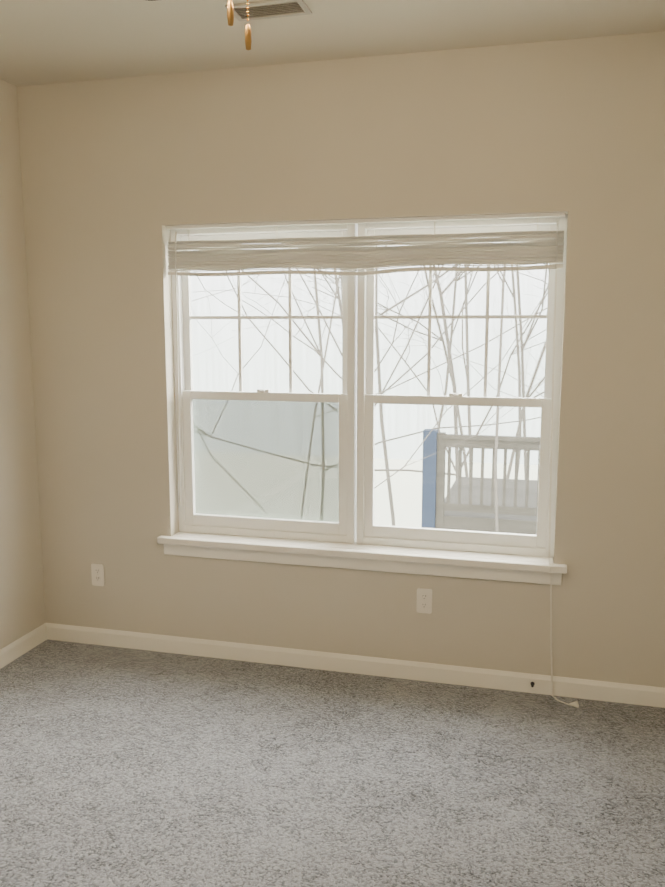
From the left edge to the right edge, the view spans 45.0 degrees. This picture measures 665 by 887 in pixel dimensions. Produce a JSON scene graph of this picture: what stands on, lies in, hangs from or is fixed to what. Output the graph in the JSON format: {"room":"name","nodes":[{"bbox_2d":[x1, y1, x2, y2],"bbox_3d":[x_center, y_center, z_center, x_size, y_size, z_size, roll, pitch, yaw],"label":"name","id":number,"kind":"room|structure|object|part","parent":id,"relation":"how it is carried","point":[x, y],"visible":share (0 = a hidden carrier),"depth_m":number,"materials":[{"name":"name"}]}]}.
{"room":"empty bedroom","nodes":[
{"label":"empty bedroom","id":0,"kind":"room"},
{"bbox_2d":[0,79,45,648],"bbox_3d":[-2.134,-0.029,1.907,0.160,2.740,4.750,2,9,14],"label":"wall","id":1,"kind":"structure","parent":0,"point":[22,606],"depth_m":3.88,"materials":[{"name":"paint"}]},
{"bbox_2d":[0,623,46,668],"bbox_3d":[-2.051,1.288,2.078,0.013,0.085,4.430,2,9,14],"label":"baseboard","id":2,"kind":"structure","parent":1,"relation":"attached to","point":[19,647],"depth_m":4.00,"materials":[{"name":"white paint"}]},
{"bbox_2d":[0,639,664,886],"bbox_3d":[-0.393,1.442,1.663,3.760,0.100,4.750,2,9,14],"label":"floor","id":3,"kind":"structure","parent":0,"point":[123,767],"depth_m":2.90,"materials":[{"name":"carpet"}]},
{"bbox_2d":[0,0,664,86],"bbox_3d":[-0.393,-1.368,1.252,3.760,0.100,4.750,2,9,14],"label":"ceiling","id":4,"kind":"structure","parent":0,"point":[42,42],"depth_m":3.08,"materials":[{"name":"paint"}]},
{"bbox_2d":[148,0,251,50],"bbox_3d":[-0.208,-1.025,1.420,1.051,0.628,1.006,2,9,14],"label":"ceiling fan","id":5,"kind":"object","parent":4,"relation":"hanging from","point":[230,20],"visible":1,"depth_m":1.45,"materials":[{"name":"gold metal"}]},
{"bbox_2d":[225,0,311,21],"bbox_3d":[-0.227,-1.549,2.868,0.280,0.010,0.140,2,9,14],"label":"ceiling vent","id":6,"kind":"object","parent":4,"relation":"in","point":[265,9],"visible":0.88,"depth_m":2.86,"materials":[{"name":"silver metal"}]},
{"bbox_2d":[17,31,664,687],"bbox_3d":[0.187,-0.285,3.655,3.440,2.740,0.160,2,9,14],"label":"wall","id":7,"kind":"structure","parent":0,"point":[119,175],"depth_m":3.56,"materials":[{"name":"paint"}]},
{"bbox_2d":[91,563,104,585],"bbox_3d":[-1.189,0.665,4.069,0.070,0.115,0.007,2,9,14],"label":"electrical outlet","id":8,"kind":"object","parent":7,"relation":"attached to","point":[97,574],"visible":1,"depth_m":4.07,"materials":[{"name":"white plastic"}]},
{"bbox_2d":[46,623,664,707],"bbox_3d":[0.165,1.041,3.764,3.440,0.085,0.013,2,9,14],"label":"baseboard","id":9,"kind":"structure","parent":7,"relation":"attached to","point":[653,696],"depth_m":3.76,"materials":[{"name":"white paint"}]},
{"bbox_2d":[157,531,566,573],"bbox_3d":[0.097,0.494,3.759,1.920,0.032,0.185,2,9,14],"label":"window sill","id":10,"kind":"structure","parent":7,"relation":"attached to","point":[441,557],"depth_m":3.68,"materials":[{"name":"white paint"}]},
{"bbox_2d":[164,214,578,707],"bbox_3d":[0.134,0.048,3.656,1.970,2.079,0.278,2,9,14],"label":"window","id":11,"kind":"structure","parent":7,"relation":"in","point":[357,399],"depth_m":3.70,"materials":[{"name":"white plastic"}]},
{"bbox_2d":[193,399,338,521],"bbox_3d":[-0.319,0.092,3.912,0.799,0.620,0.001,2,9,14],"label":"screen","id":12,"kind":"object","parent":11,"relation":"attached to","point":[289,480],"depth_m":3.91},
{"bbox_3d":[0.083,0.549,3.712,1.880,0.062,0.016,2,9,14],"label":"window sill apron","id":13,"kind":"part","parent":11,"relation":"part of","materials":[{"name":"white wood"}]},
{"bbox_2d":[166,212,564,275],"bbox_3d":[0.093,-0.864,3.547,1.786,0.241,0.030,2,9,14],"label":"window blind","id":14,"kind":"object","parent":11,"relation":"attached to","point":[473,249],"visible":1,"depth_m":3.52,"materials":[{"name":"fabric"}]},
{"bbox_2d":[175,232,180,504],"bbox_3d":[-0.737,-0.340,3.825,0.028,1.300,0.012,2,9,14],"label":"blind wand","id":15,"kind":"object","parent":14,"relation":"hanging from","point":[177,368],"visible":1,"depth_m":3.82,"materials":[{"name":"white plastic"}]},
{"bbox_3d":[0.116,-0.275,3.723,1.673,1.322,0.034,2,9,14],"label":"glass","id":16,"kind":"part","parent":11,"relation":"part of","materials":[{"name":"clear glass"}]},
{"bbox_3d":[0.116,-0.264,3.721,1.810,1.480,0.075,2,9,14],"label":"frame","id":17,"kind":"part","parent":11,"relation":"part of","materials":[{"name":"white plastic"}]},
{"bbox_3d":[0.988,0.106,3.367,0.169,2.049,0.139,2,9,14],"label":"blind cord","id":18,"kind":"part","parent":11,"relation":"part of","materials":[{"name":"white plastic"}]},
{"bbox_2d":[416,588,431,613],"bbox_3d":[0.417,0.716,3.652,0.070,0.115,0.007,2,9,14],"label":"electrical outlet","id":19,"kind":"object","parent":7,"relation":"attached to","point":[424,600],"visible":1,"depth_m":3.65,"materials":[{"name":"white plastic"}]},
{"label":"outside","id":20,"kind":"structure","parent":0,"visible":0},
{"bbox_2d":[190,237,548,464],"bbox_3d":[8.892,-14.933,30.330,90.000,36.000,0.001,2,9,14],"label":"sky","id":21,"kind":"structure","parent":20,"point":[201,345],"depth_m":33.75,"materials":[{"name":"white"}]},
{"bbox_2d":[374,458,537,526],"bbox_3d":[8.487,1.222,31.125,80.000,0.200,55.210,2,9,14],"label":"ground","id":22,"kind":"structure","parent":20,"point":[400,512],"depth_m":28.58,"materials":[{"name":"white snow"}]},
{"bbox_2d":[191,237,548,531],"bbox_3d":[5.625,-7.319,19.248,23.413,20.157,28.980,2,9,14],"label":"trees","id":23,"kind":"object","parent":22,"relation":"on","point":[448,356],"depth_m":14.19,"materials":[{"name":"grey plant"}]},
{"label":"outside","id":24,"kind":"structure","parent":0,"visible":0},
{"bbox_2d":[421,429,539,534],"bbox_3d":[3.078,1.466,10.162,3.570,3.490,2.550,2,9,14],"label":"deck","id":25,"kind":"object","parent":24,"point":[435,446],"depth_m":9.17,"materials":[{"name":"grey wood"}]}
]}

